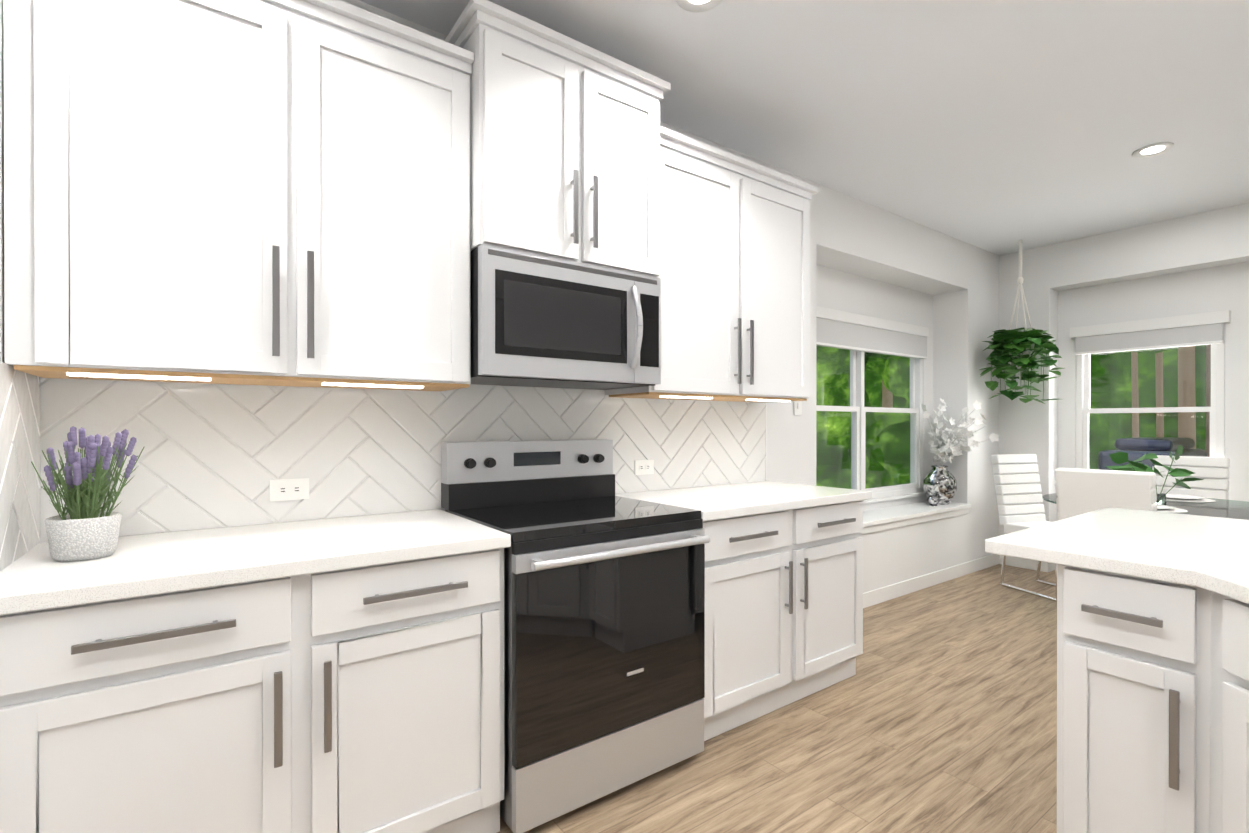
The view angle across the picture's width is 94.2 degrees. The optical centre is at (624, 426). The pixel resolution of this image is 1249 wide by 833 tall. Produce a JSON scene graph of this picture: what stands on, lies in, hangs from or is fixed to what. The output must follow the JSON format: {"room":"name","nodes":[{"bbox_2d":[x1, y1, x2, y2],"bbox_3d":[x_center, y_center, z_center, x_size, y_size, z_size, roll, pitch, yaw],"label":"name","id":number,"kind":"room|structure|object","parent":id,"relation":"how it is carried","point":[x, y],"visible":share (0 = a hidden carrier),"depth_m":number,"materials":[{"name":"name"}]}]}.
{"room":"kitchen","nodes":[
{"label":"kitchen","id":0,"kind":"room"},
{"bbox_2d":[0,0,3,362],"bbox_3d":[-1.673,-0.138,0.912,0.900,2.740,0.998,0,0,-36],"label":"wall","id":1,"kind":"structure","parent":0,"point":[1,187],"depth_m":1.31,"materials":[{"name":"white paint"}]},
{"bbox_2d":[0,362,40,571],"bbox_3d":[-1.398,0.088,1.310,0.009,0.458,0.660,0,0,-36],"label":"backsplash","id":2,"kind":"structure","parent":1,"relation":"attached to","point":[20,452],"depth_m":1.39,"materials":[{"name":"white tile"}]},
{"bbox_2d":[41,0,998,561],"bbox_3d":[0.313,-0.144,3.197,8.200,2.740,0.360,0,0,-36],"label":"wall","id":3,"kind":"structure","parent":0,"point":[965,323],"depth_m":4.55,"materials":[{"name":"white paint"}]},
{"bbox_2d":[3,0,474,390],"bbox_3d":[-1.048,-0.692,1.754,1.094,1.098,0.365,0,0,-36],"label":"upper cabinet","id":4,"kind":"object","parent":3,"relation":"attached to","point":[295,192],"depth_m":1.56,"materials":[{"name":"white paint"}]},
{"bbox_2d":[39,377,765,542],"bbox_3d":[-0.397,0.073,2.452,2.975,0.481,0.009,0,0,-36],"label":"backsplash","id":5,"kind":"structure","parent":3,"relation":"attached to","point":[216,455],"depth_m":2.01,"materials":[{"name":"white tile"}]},
{"bbox_2d":[270,478,308,500],"bbox_3d":[-1.109,0.209,1.924,0.114,0.070,0.008,0,0,-36],"label":"electrical outlet","id":6,"kind":"object","parent":5,"relation":"attached to","point":[288,489],"visible":1,"depth_m":1.92,"materials":[{"name":"white plastic"}]},
{"bbox_2d":[634,460,653,474],"bbox_3d":[0.096,0.197,2.799,0.114,0.070,0.008,0,0,-36],"label":"electrical outlet","id":7,"kind":"object","parent":5,"relation":"attached to","point":[643,467],"visible":1,"depth_m":2.79,"materials":[{"name":"white plastic"}]},
{"bbox_2d":[455,0,666,283],"bbox_3d":[-0.279,-0.978,2.277,0.760,0.755,0.420,0,0,-36],"label":"upper cabinet","id":8,"kind":"object","parent":3,"relation":"attached to","point":[569,142],"depth_m":2.06,"materials":[{"name":"white paint"}]},
{"bbox_2d":[470,244,660,389],"bbox_3d":[-0.261,-0.382,2.253,0.755,0.430,0.480,0,0,-36],"label":"microwave","id":9,"kind":"object","parent":8,"relation":"attached to","point":[543,321],"visible":1,"depth_m":2.07,"materials":[{"name":"silver metal"}]},
{"bbox_2d":[605,129,817,401],"bbox_3d":[0.456,-0.695,2.847,1.092,1.098,0.364,0,0,-36],"label":"upper cabinet","id":10,"kind":"object","parent":3,"relation":"attached to","point":[735,293],"depth_m":2.67,"materials":[{"name":"white paint"}]},
{"bbox_2d":[765,402,766,480],"bbox_3d":[-0.195,0.074,2.184,0.010,0.480,3.059,0,0,41],"label":"trim","id":11,"kind":"structure","parent":3,"relation":"attached to","point":[766,442],"depth_m":3.33,"materials":[{"name":"white paint"}]},
{"bbox_2d":[794,401,801,414],"bbox_3d":[1.046,-0.125,3.498,0.070,0.114,0.012,0,0,-36],"label":"outlet","id":12,"kind":"object","parent":3,"relation":"attached to","point":[797,407],"visible":0.73,"depth_m":3.49,"materials":[{"name":"white plastic"}]},
{"bbox_2d":[863,554,999,607],"bbox_3d":[2.075,1.173,4.249,3.114,0.100,0.013,0,0,-36],"label":"baseboard","id":13,"kind":"structure","parent":3,"relation":"attached to","point":[885,593],"depth_m":4.39,"materials":[{"name":"white paint"}]},
{"bbox_2d":[497,564,1056,832],"bbox_3d":[1.800,1.261,1.154,8.200,0.060,5.500,0,0,-36],"label":"floor","id":14,"kind":"structure","parent":0,"point":[937,713],"depth_m":2.23,"materials":[{"name":"brown wood"}]},
{"bbox_2d":[0,548,503,832],"bbox_3d":[-0.961,0.792,1.635,1.092,0.876,0.654,0,0,-36],"label":"base cabinet","id":15,"kind":"object","parent":14,"relation":"on","point":[367,699],"visible":1,"depth_m":1.36,"materials":[{"name":"white paint"}]},
{"bbox_2d":[0,509,510,614],"bbox_3d":[-0.962,0.335,1.637,1.093,0.038,0.642,0,0,-36],"label":"countertop","id":16,"kind":"structure","parent":15,"relation":"on","point":[37,577],"depth_m":1.45,"materials":[{"name":"stone"}]},
{"bbox_2d":[31,426,143,561],"bbox_3d":[-1.301,0.157,1.415,0.203,0.317,0.212,0,0,-36],"label":"plant","id":17,"kind":"object","parent":16,"relation":"on","point":[86,528],"visible":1,"depth_m":1.38,"materials":[{"name":"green plant"}]},
{"bbox_2d":[441,439,709,832],"bbox_3d":[-0.185,0.644,2.152,0.755,1.167,0.717,0,0,-36],"label":"range","id":18,"kind":"object","parent":14,"relation":"on","point":[604,640],"visible":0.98,"depth_m":1.92,"materials":[{"name":"silver metal"}]},
{"bbox_2d":[702,500,862,740],"bbox_3d":[0.553,0.789,2.735,1.109,0.876,0.654,0,0,-36],"label":"base cabinet","id":19,"kind":"object","parent":14,"relation":"on","point":[784,608],"visible":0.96,"depth_m":2.45,"materials":[{"name":"white paint"}]},
{"bbox_2d":[615,481,871,520],"bbox_3d":[0.555,0.332,2.739,1.122,0.038,0.642,0,0,-36],"label":"countertop","id":20,"kind":"structure","parent":19,"relation":"on","point":[714,502],"depth_m":2.60,"materials":[{"name":"stone"}]},
{"bbox_2d":[991,454,1056,601],"bbox_3d":[3.121,0.720,4.329,0.400,1.004,0.553,0,0,-16],"label":"dining chair","id":21,"kind":"object","parent":14,"relation":"on","point":[1018,490],"visible":0.71,"depth_m":4.48,"materials":[{"name":"white leather"}]},
{"bbox_2d":[1055,468,1156,520],"bbox_3d":[2.635,0.723,3.106,0.553,1.004,0.400,0,0,-36],"label":"dining chair","id":22,"kind":"object","parent":14,"relation":"on","point":[1080,491],"visible":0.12,"depth_m":2.95,"materials":[{"name":"white leather"}]},
{"bbox_2d":[1042,493,1248,519],"bbox_3d":[3.327,0.849,3.560,1.242,0.749,1.242,0,0,-36],"label":"dining table","id":23,"kind":"object","parent":14,"relation":"on","point":[1225,508],"visible":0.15,"depth_m":3.40,"materials":[{"name":"clear glass"}]},
{"bbox_2d":[1105,445,1203,504],"bbox_3d":[3.179,0.293,3.495,0.566,0.361,0.408,0,0,-36],"label":"potted plant","id":24,"kind":"object","parent":23,"relation":"on","point":[1118,458],"visible":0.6,"depth_m":3.49,"materials":[{"name":"green plant"}]},
{"bbox_2d":[1156,504,1187,512],"bbox_3d":[3.016,0.466,3.358,0.350,0.017,0.350,0,0,-36],"label":"placemat","id":25,"kind":"object","parent":23,"relation":"on","point":[1166,508],"visible":0.42,"depth_m":3.26,"materials":[{"name":"white fabric"}]},
{"bbox_2d":[1166,494,1215,501],"bbox_3d":[3.615,0.465,3.793,0.350,0.017,0.350,0,0,-36],"label":"placemat","id":26,"kind":"object","parent":23,"relation":"on","point":[1179,498],"visible":0.71,"depth_m":3.74,"materials":[{"name":"white fabric"}]},
{"bbox_2d":[1057,564,1248,832],"bbox_3d":[1.603,0.795,0.540,2.400,0.876,2.140,0,0,-36],"label":"base cabinet","id":27,"kind":"object","parent":14,"relation":"on","point":[1152,706],"visible":0.92,"depth_m":0.71,"materials":[{"name":"white paint"}]},
{"bbox_2d":[985,507,1248,603],"bbox_3d":[1.480,0.338,0.486,2.741,0.038,2.400,0,0,-36],"label":"countertop","id":28,"kind":"structure","parent":27,"relation":"on","point":[1209,553],"depth_m":1.55,"materials":[{"name":"stone"}]},
{"bbox_2d":[1153,455,1229,499],"bbox_3d":[3.949,0.721,4.110,0.553,1.004,0.400,0,0,-36],"label":"dining chair","id":29,"kind":"object","parent":14,"relation":"on","point":[1213,472],"visible":0.17,"depth_m":4.17,"materials":[{"name":"white leather"}]},
{"bbox_2d":[359,0,1248,255],"bbox_3d":[1.800,-1.539,1.147,8.200,0.060,5.500,0,0,-36],"label":"ceiling","id":30,"kind":"structure","parent":0,"point":[999,127],"depth_m":2.65,"materials":[{"name":"white paint"}]},
{"bbox_2d":[676,0,721,11],"bbox_3d":[0.263,-1.506,2.020,0.170,0.009,0.170,0,0,-36],"label":"recessed light","id":31,"kind":"object","parent":30,"relation":"in","point":[696,5],"visible":1,"depth_m":2.07,"materials":[{"name":"white paint"}]},
{"bbox_2d":[979,240,1063,403],"bbox_3d":[3.222,-0.846,4.732,0.600,1.344,0.585,0,0,-36],"label":"hanging plant","id":32,"kind":"object","parent":30,"relation":"hanging from","point":[1017,347],"visible":1,"depth_m":4.66,"materials":[{"name":"green plant"}]},
{"bbox_2d":[1132,142,1173,157],"bbox_3d":[2.887,-1.509,3.173,0.170,0.009,0.170,0,0,-36],"label":"recessed light","id":33,"kind":"object","parent":30,"relation":"in","point":[1152,150],"visible":0.98,"depth_m":3.17,"materials":[{"name":"white paint"}]},
{"bbox_2d":[816,265,932,510],"bbox_3d":[1.833,0.042,4.475,2.040,2.360,0.080,0,0,-36],"label":"wall","id":34,"kind":"structure","parent":0,"point":[847,292],"depth_m":4.62,"materials":[{"name":"white paint"}]},
{"bbox_2d":[816,306,928,503],"bbox_3d":[1.803,-0.124,4.430,1.836,1.415,0.135,0,0,-36],"label":"window","id":35,"kind":"structure","parent":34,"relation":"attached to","point":[857,335],"depth_m":4.46,"materials":[{"name":"white paint"}]},
{"bbox_2d":[862,514,966,592],"bbox_3d":[1.938,0.948,4.332,2.040,0.550,0.280,0,0,-36],"label":"wall","id":36,"kind":"structure","parent":0,"point":[896,555],"depth_m":4.30,"materials":[{"name":"white paint"}]},
{"bbox_2d":[862,501,970,533],"bbox_3d":[1.948,0.682,4.318,2.036,0.082,0.308,0,0,-36],"label":"window seat","id":37,"kind":"object","parent":36,"relation":"on","point":[879,519],"visible":0.5,"depth_m":4.36,"materials":[{"name":"white paint"}]},
{"bbox_2d":[927,495,938,505],"bbox_3d":[2.488,0.594,4.680,0.090,0.090,0.090,0,0,-36],"label":"ornament","id":38,"kind":"object","parent":37,"relation":"on","point":[932,500],"visible":1,"depth_m":4.65,"materials":[{"name":"metal"}]},
{"bbox_2d":[921,398,998,504],"bbox_3d":[2.640,0.204,4.646,0.445,0.870,0.538,0,0,-36],"label":"vase","id":39,"kind":"object","parent":37,"relation":"on","point":[939,481],"visible":1,"depth_m":4.70,"materials":[{"name":"silver"}]},
{"bbox_2d":[998,203,1248,571],"bbox_3d":[4.225,-0.147,4.210,0.320,2.740,2.600,0,0,-36],"label":"wall","id":40,"kind":"structure","parent":0,"point":[1213,238],"depth_m":4.78,"materials":[{"name":"white paint"}]},
{"bbox_2d":[1000,555,1048,571],"bbox_3d":[3.441,1.171,5.007,0.013,0.100,0.365,0,0,-36],"label":"baseboard","id":41,"kind":"structure","parent":40,"relation":"attached to","point":[1022,563],"depth_m":5.00,"materials":[{"name":"white paint"}]},
{"bbox_2d":[1058,262,1248,501],"bbox_3d":[4.418,-0.292,4.115,0.120,1.730,2.220,0,0,-36],"label":"wall","id":42,"kind":"structure","parent":0,"point":[1215,289],"depth_m":4.35,"materials":[{"name":"white paint"}]},
{"bbox_3d":[4.418,0.898,4.118,0.120,0.650,2.220,0,0,-36],"label":"wall","id":43,"kind":"structure","parent":0,"visible":0},
{"bbox_2d":[1070,310,1230,468],"bbox_3d":[4.066,-0.117,4.533,0.135,1.420,0.936,0,0,-36],"label":"window","id":44,"kind":"structure","parent":43,"relation":"in","point":[1201,329],"depth_m":4.47,"materials":[{"name":"white paint"}]},
{"label":"outside","id":45,"kind":"structure","parent":0,"visible":0},
{"bbox_2d":[816,344,1210,488],"bbox_3d":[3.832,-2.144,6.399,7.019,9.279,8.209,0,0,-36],"label":"trees","id":46,"kind":"object","parent":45,"point":[888,429],"depth_m":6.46,"materials":[{"name":"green plant"}]},
{"bbox_2d":[1098,437,1206,469],"bbox_3d":[5.458,0.569,5.985,1.400,0.900,0.580,0,0,-36],"label":"car","id":47,"kind":"object","parent":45,"point":[1167,442],"depth_m":5.71,"materials":[{"name":"blue"}]}
]}

